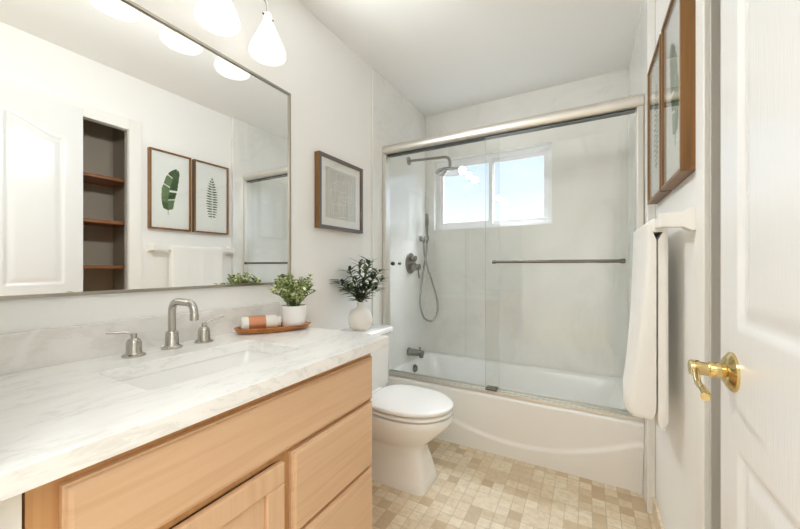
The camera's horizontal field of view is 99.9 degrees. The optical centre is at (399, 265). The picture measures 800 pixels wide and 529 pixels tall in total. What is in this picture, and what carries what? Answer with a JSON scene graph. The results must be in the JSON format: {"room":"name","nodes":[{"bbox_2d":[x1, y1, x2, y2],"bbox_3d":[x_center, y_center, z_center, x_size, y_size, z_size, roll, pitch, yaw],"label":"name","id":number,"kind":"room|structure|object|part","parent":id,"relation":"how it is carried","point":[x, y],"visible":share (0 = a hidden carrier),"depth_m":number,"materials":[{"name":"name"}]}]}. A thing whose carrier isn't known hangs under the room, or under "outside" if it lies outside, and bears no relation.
{"room":"bathroom","nodes":[
{"label":"bathroom","id":0,"kind":"room"},
{"bbox_2d":[0,0,371,333],"bbox_3d":[-0.464,-0.096,1.877,0.100,2.470,2.930,0,0,29],"label":"wall","id":1,"kind":"structure","parent":0,"point":[329,85],"depth_m":1.72,"materials":[{"name":"white paint"}]},
{"bbox_2d":[0,302,279,374],"bbox_3d":[-0.807,0.217,1.133,0.019,0.099,0.994,0,0,29],"label":"backsplash","id":2,"kind":"structure","parent":1,"relation":"attached to","point":[33,349],"depth_m":0.98,"materials":[{"name":"white stone"}]},
{"bbox_2d":[0,0,290,299],"bbox_3d":[-0.787,-0.376,1.178,0.012,0.919,1.044,0,0,29],"label":"wall mirror","id":3,"kind":"object","parent":1,"relation":"attached to","point":[137,155],"visible":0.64,"depth_m":1.06,"materials":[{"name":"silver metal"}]},
{"bbox_2d":[194,0,286,66],"bbox_3d":[-0.667,-1.058,1.207,0.192,0.395,0.575,0,0,29],"label":"vanity light","id":4,"kind":"object","parent":1,"relation":"attached to","point":[217,17],"visible":1,"depth_m":1.26,"materials":[{"name":"white glass"}]},
{"bbox_3d":[-0.647,-0.947,1.196,0.147,0.172,0.147,0,0,29],"label":"lamp shade","id":5,"kind":"part","parent":4,"relation":"part of","materials":[{"name":"white glass"}]},
{"bbox_3d":[-0.543,-0.947,1.383,0.147,0.172,0.147,0,0,29],"label":"lamp shade","id":6,"kind":"part","parent":4,"relation":"part of","materials":[{"name":"white glass"}]},
{"bbox_2d":[315,151,362,233],"bbox_3d":[-0.343,-0.406,1.952,0.035,0.404,0.395,0,0,29],"label":"framed print","id":7,"kind":"object","parent":1,"relation":"attached to","point":[338,183],"visible":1,"depth_m":1.92,"materials":[{"name":"brown wood"}]},
{"bbox_2d":[372,68,425,368],"bbox_3d":[0.019,-0.096,2.630,0.012,2.470,0.845,0,0,29],"label":"wall panel","id":8,"kind":"object","parent":1,"relation":"attached to","point":[395,119],"visible":0.51,"depth_m":2.56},
{"bbox_2d":[405,253,420,277],"bbox_3d":[0.121,-0.004,2.713,0.085,0.207,0.172,0,0,29],"label":"shower valve","id":9,"kind":"object","parent":8,"relation":"attached to","point":[411,265],"visible":1,"depth_m":2.69,"materials":[{"name":"silver metal"}]},
{"bbox_3d":[0.112,-0.061,2.718,0.044,0.044,0.044,0,0,29],"label":"diverter knob","id":10,"kind":"part","parent":9,"relation":"part of","materials":[{"name":"silver metal"}]},
{"bbox_3d":[0.125,0.009,2.711,0.075,0.060,0.060,0,0,29],"label":"control knob","id":11,"kind":"part","parent":9,"relation":"part of","materials":[{"name":"silver metal"}]},
{"bbox_2d":[407,347,423,357],"bbox_3d":[0.127,0.684,2.675,0.133,0.084,0.068,0,0,29],"label":"tub spout","id":12,"kind":"object","parent":8,"relation":"attached to","point":[410,351],"visible":1,"depth_m":2.66,"materials":[{"name":"silver metal"}]},
{"bbox_2d":[419,214,438,321],"bbox_3d":[0.232,0.016,2.837,0.158,0.923,0.122,0,0,29],"label":"shower","id":13,"kind":"object","parent":8,"relation":"attached to","point":[426,237],"visible":1,"depth_m":2.86,"materials":[{"name":"silver metal"}]},
{"bbox_2d":[407,156,464,175],"bbox_3d":[0.272,-0.790,2.595,0.464,0.174,0.224,0,0,29],"label":"shower","id":14,"kind":"object","parent":8,"relation":"attached to","point":[445,171],"visible":1,"depth_m":2.55,"materials":[{"name":"silver metal"}]},
{"bbox_3d":[0.227,-0.791,2.619,0.363,0.124,0.021,0,0,29],"label":"arm","id":15,"kind":"part","parent":14,"relation":"part of","materials":[{"name":"silver metal"}]},
{"bbox_2d":[298,0,642,115],"bbox_3d":[-0.229,-1.371,0.241,2.900,0.080,5.600,0,0,29],"label":"ceiling","id":16,"kind":"structure","parent":0,"point":[441,56],"depth_m":2.00,"materials":[{"name":"white paint"}]},
{"bbox_2d":[372,438,655,528],"bbox_3d":[-0.229,1.179,0.241,2.900,0.080,5.600,0,0,29],"label":"floor","id":17,"kind":"structure","parent":0,"point":[473,488],"depth_m":1.63,"materials":[{"name":"tile"}]},
{"bbox_2d":[0,353,371,528],"bbox_3d":[-0.574,0.722,0.971,0.581,0.834,0.936,0,0,29],"label":"vanity cabinet","id":18,"kind":"object","parent":17,"relation":"on","point":[298,455],"visible":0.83,"depth_m":0.78,"materials":[{"name":"brown wood"}]},
{"bbox_3d":[-0.579,0.722,0.470,0.065,0.834,0.055,0,0,29],"label":"filler panel","id":19,"kind":"part","parent":18,"relation":"part of","materials":[{"name":"white paint"}]},
{"bbox_2d":[0,302,388,501],"bbox_3d":[-0.549,0.236,0.990,0.608,0.136,0.994,0,0,29],"label":"countertop","id":20,"kind":"structure","parent":18,"relation":"on","point":[66,407],"depth_m":0.78,"materials":[{"name":"white stone"}]},
{"bbox_2d":[106,298,223,358],"bbox_3d":[-0.695,0.185,1.067,0.168,0.163,0.329,0,0,29],"label":"faucet","id":21,"kind":"object","parent":20,"relation":"on","point":[133,344],"visible":1,"depth_m":1.07,"materials":[{"name":"silver metal"}]},
{"bbox_3d":[-0.812,0.200,0.979,0.066,0.022,0.009,0,0,-35],"label":"lever","id":22,"kind":"part","parent":21,"relation":"part of","materials":[{"name":"silver metal"}]},
{"bbox_3d":[-0.788,0.233,0.997,0.058,0.068,0.058,0,0,29],"label":"handle","id":23,"kind":"part","parent":21,"relation":"part of","materials":[{"name":"silver metal"}]},
{"bbox_3d":[-0.742,0.239,1.094,0.060,0.056,0.060,0,0,29],"label":"spout","id":24,"kind":"part","parent":21,"relation":"part of","materials":[{"name":"silver metal"}]},
{"bbox_3d":[-0.687,0.170,1.064,0.148,0.133,0.022,0,0,29],"label":"spout","id":25,"kind":"part","parent":21,"relation":"part of","materials":[{"name":"silver metal"}]},
{"bbox_3d":[-0.689,0.233,1.183,0.058,0.068,0.058,0,0,29],"label":"handle","id":26,"kind":"part","parent":21,"relation":"part of","materials":[{"name":"silver metal"}]},
{"bbox_3d":[-0.665,0.195,1.202,0.068,0.032,0.009,0,0,-38],"label":"lever","id":27,"kind":"part","parent":21,"relation":"part of","materials":[{"name":"silver metal"}]},
{"bbox_2d":[122,350,275,389],"bbox_3d":[-0.539,0.357,0.966,0.319,0.107,0.489,0,0,29],"label":"sink","id":28,"kind":"object","parent":20,"relation":"in","point":[158,380],"visible":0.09,"depth_m":1.05,"materials":[{"name":"white ceramic"}]},
{"bbox_2d":[234,321,310,333],"bbox_3d":[-0.518,0.255,1.384,0.300,0.023,0.126,0,0,-32],"label":"wooden tray","id":29,"kind":"object","parent":20,"relation":"on","point":[281,328],"visible":0.7,"depth_m":1.33,"materials":[{"name":"brown wood"}]},
{"bbox_2d":[240,315,280,328],"bbox_3d":[-0.560,0.228,1.359,0.151,0.057,0.061,0,0,-31],"label":"roll","id":30,"kind":"object","parent":29,"relation":"on","point":[260,321],"visible":0.85,"depth_m":1.33,"materials":[{"name":"white fabric"}]},
{"bbox_2d":[270,272,316,326],"bbox_3d":[-0.454,0.142,1.419,0.179,0.228,0.239,0,0,3],"label":"potted plant","id":31,"kind":"object","parent":29,"relation":"on","point":[293,312],"visible":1,"depth_m":1.39,"materials":[{"name":"green plant"}]},
{"bbox_3d":[-0.449,0.211,1.425,0.101,0.090,0.101,0,0,29],"label":"pot","id":32,"kind":"part","parent":31,"relation":"part of","materials":[{"name":"white ceramic"}]},
{"bbox_3d":[-0.408,0.760,0.691,0.019,0.508,0.422,0,0,29],"label":"cabinet door","id":33,"kind":"part","parent":18,"relation":"part of","materials":[{"name":"brown wood"}]},
{"bbox_3d":[-0.409,0.760,0.692,0.015,0.398,0.312,0,0,29],"label":"raised panel","id":34,"kind":"part","parent":18,"relation":"part of","materials":[{"name":"brown wood"}]},
{"bbox_3d":[-0.198,0.611,1.069,0.019,0.227,0.385,0,0,29],"label":"drawer","id":35,"kind":"part","parent":18,"relation":"part of","materials":[{"name":"brown wood"}]},
{"bbox_3d":[-0.198,0.875,1.069,0.019,0.279,0.385,0,0,29],"label":"drawer","id":36,"kind":"part","parent":18,"relation":"part of","materials":[{"name":"brown wood"}]},
{"bbox_2d":[340,324,453,495],"bbox_3d":[-0.039,0.756,1.829,0.681,0.766,0.468,0,0,29],"label":"toilet","id":37,"kind":"object","parent":17,"relation":"on","point":[405,418],"visible":0.66,"depth_m":1.70,"materials":[{"name":"white ceramic"}]},
{"bbox_2d":[348,302,372,330],"bbox_3d":[-0.230,0.291,1.959,0.142,0.163,0.142,0,0,29],"label":"bud vase","id":38,"kind":"object","parent":37,"relation":"on","point":[360,318],"visible":0.98,"depth_m":1.91,"materials":[{"name":"white ceramic"}]},
{"bbox_2d":[330,256,386,301],"bbox_3d":[-0.211,0.113,1.952,0.309,0.350,0.306,0,0,29],"label":"branches","id":39,"kind":"object","parent":38,"relation":"in","point":[360,295],"visible":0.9,"depth_m":1.94,"materials":[{"name":"green plant"}]},
{"bbox_3d":[-0.241,0.391,1.942,0.218,0.036,0.468,0,0,29],"label":"tank lid","id":40,"kind":"part","parent":37,"relation":"part of","materials":[{"name":"white ceramic"}]},
{"bbox_3d":[-0.245,0.583,1.944,0.200,0.343,0.444,0,0,29],"label":"tank","id":41,"kind":"part","parent":37,"relation":"part of","materials":[{"name":"white ceramic"}]},
{"bbox_3d":[0.060,0.735,1.774,0.445,0.016,0.368,0,0,29],"label":"seat","id":42,"kind":"part","parent":37,"relation":"part of","materials":[{"name":"white plastic"}]},
{"bbox_3d":[0.060,0.709,1.774,0.450,0.020,0.372,0,0,29],"label":"lid","id":43,"kind":"part","parent":37,"relation":"part of","materials":[{"name":"white plastic"}]},
{"bbox_3d":[0.017,0.945,1.799,0.555,0.388,0.376,0,0,29],"label":"bowl","id":44,"kind":"part","parent":37,"relation":"part of","materials":[{"name":"white ceramic"}]},
{"bbox_2d":[385,351,643,493],"bbox_3d":[0.705,0.949,2.310,1.496,0.380,0.733,0,0,29],"label":"bathtub","id":45,"kind":"object","parent":17,"relation":"on","point":[609,450],"visible":0.72,"depth_m":1.98,"materials":[{"name":"white ceramic"}]},
{"bbox_2d":[393,351,626,409],"bbox_3d":[0.708,0.919,2.315,1.496,0.320,0.721,0,0,29],"label":"basin","id":46,"kind":"object","parent":45,"relation":"in","point":[604,390],"depth_m":2.41,"materials":[{"name":"white ceramic"}]},
{"bbox_2d":[382,94,643,421],"bbox_3d":[0.537,-0.043,2.008,1.494,1.603,0.127,0,0,29],"label":"shower door frame","id":47,"kind":"structure","parent":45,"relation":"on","point":[631,104],"depth_m":1.90,"materials":[{"name":"silver glass"}]},
{"bbox_3d":[0.254,-0.016,2.204,0.777,1.510,0.006,0,0,29],"label":"glass panel","id":48,"kind":"part","parent":47,"relation":"part of","materials":[{"name":"grey"}]},
{"bbox_3d":[0.546,-0.812,2.024,1.494,0.064,0.069,0,0,29],"label":"header rail","id":49,"kind":"part","parent":47,"relation":"part of","materials":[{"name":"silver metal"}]},
{"bbox_3d":[0.844,-0.016,1.842,0.753,1.510,0.006,0,0,29],"label":"glass panel","id":50,"kind":"part","parent":47,"relation":"part of","materials":[{"name":"grey"}]},
{"bbox_2d":[426,69,627,377],"bbox_3d":[0.928,-0.096,2.693,1.540,2.470,0.150,0,0,29],"label":"wall","id":51,"kind":"structure","parent":0,"point":[563,316],"depth_m":2.50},
{"bbox_2d":[437,145,551,229],"bbox_3d":[0.757,-0.617,2.806,0.950,0.608,0.060,0,0,29],"label":"window","id":52,"kind":"structure","parent":51,"relation":"in","point":[546,151],"depth_m":2.77,"materials":[{"name":"white plastic"}]},
{"bbox_3d":[0.567,-0.617,2.897,0.460,0.538,0.026,0,0,29],"label":"sash","id":53,"kind":"part","parent":52,"relation":"part of","materials":[{"name":"white plastic"}]},
{"bbox_3d":[0.953,-0.617,2.712,0.445,0.538,0.025,0,0,29],"label":"sash","id":54,"kind":"part","parent":52,"relation":"part of","materials":[{"name":"white plastic"}]},
{"bbox_2d":[623,218,668,429],"bbox_3d":[0.913,0.188,1.282,0.122,0.690,0.404,0,0,29],"label":"bath towel","id":55,"kind":"object","parent":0,"point":[645,377],"visible":0.98,"depth_m":1.11,"materials":[{"name":"white fabric"}]},
{"bbox_2d":[655,0,695,528],"bbox_3d":[0.944,-0.096,1.094,0.040,2.470,2.930,0,0,29],"label":"wall","id":56,"kind":"structure","parent":0,"point":[675,446],"depth_m":1.14,"materials":[{"name":"white paint"}]},
{"bbox_2d":[628,0,654,513],"bbox_3d":[1.351,-0.096,1.900,0.030,2.470,0.825,0,0,29],"label":"wall panel","id":57,"kind":"object","parent":56,"relation":"attached to","point":[643,49],"visible":0.48,"depth_m":1.63,"materials":[{"name":"white paint"}]},
{"bbox_2d":[652,497,664,528],"bbox_3d":[0.990,1.097,1.231,0.012,0.085,0.697,0,0,29],"label":"baseboard","id":58,"kind":"structure","parent":56,"relation":"attached to","point":[656,514],"depth_m":1.45,"materials":[{"name":"wood"}]},
{"bbox_2d":[647,34,671,204],"bbox_3d":[1.052,-0.568,1.370,0.036,0.587,0.296,0,0,29],"label":"framed print","id":59,"kind":"object","parent":56,"relation":"attached to","point":[655,195],"visible":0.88,"depth_m":1.41,"materials":[{"name":"brown wood"}]},
{"bbox_2d":[654,83,658,168],"bbox_3d":[1.048,-0.571,1.376,0.002,0.350,0.108,0,0,29],"label":"print","id":60,"kind":"object","parent":59,"relation":"attached to","point":[656,86],"depth_m":1.37,"materials":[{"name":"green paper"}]},
{"bbox_2d":[654,206,695,231],"bbox_3d":[0.961,-0.135,1.256,0.084,0.068,0.658,0,0,29],"label":"towel bar","id":61,"kind":"object","parent":56,"relation":"attached to","point":[686,220],"visible":0.52,"depth_m":0.98,"materials":[{"name":"white paint"}]},
{"bbox_2d":[661,0,695,190],"bbox_3d":[0.898,-0.568,1.092,0.036,0.587,0.292,0,0,29],"label":"framed print","id":62,"kind":"object","parent":56,"relation":"attached to","point":[678,31],"visible":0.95,"depth_m":1.05,"materials":[{"name":"brown wood"}]},
{"bbox_2d":[670,44,678,145],"bbox_3d":[0.891,-0.565,1.094,0.003,0.358,0.130,0,0,29],"label":"print","id":63,"kind":"object","parent":62,"relation":"attached to","point":[674,48],"depth_m":1.09,"materials":[{"name":"green paper"}]},
{"bbox_2d":[696,0,720,528],"bbox_3d":[0.639,0.059,0.558,0.052,2.161,0.816,0,0,29],"label":"door frame","id":64,"kind":"structure","parent":56,"relation":"attached to","point":[702,6],"depth_m":0.86,"materials":[{"name":"white paint"}]},
{"bbox_2d":[687,0,799,528],"bbox_3d":[0.421,0.073,0.331,0.099,2.108,0.760,0,0,29],"label":"door","id":65,"kind":"structure","parent":56,"relation":"in","point":[758,369],"depth_m":0.51,"materials":[{"name":"white paint"}]},
{"bbox_3d":[0.515,0.198,0.579,0.014,0.030,0.121,0,0,34],"label":"lever","id":66,"kind":"part","parent":65,"relation":"part of","materials":[{"name":"gold metal"}]},
{"bbox_3d":[0.587,0.189,0.603,0.014,0.070,0.070,0,0,29],"label":"handle","id":67,"kind":"part","parent":65,"relation":"part of","materials":[{"name":"gold metal"}]}
]}

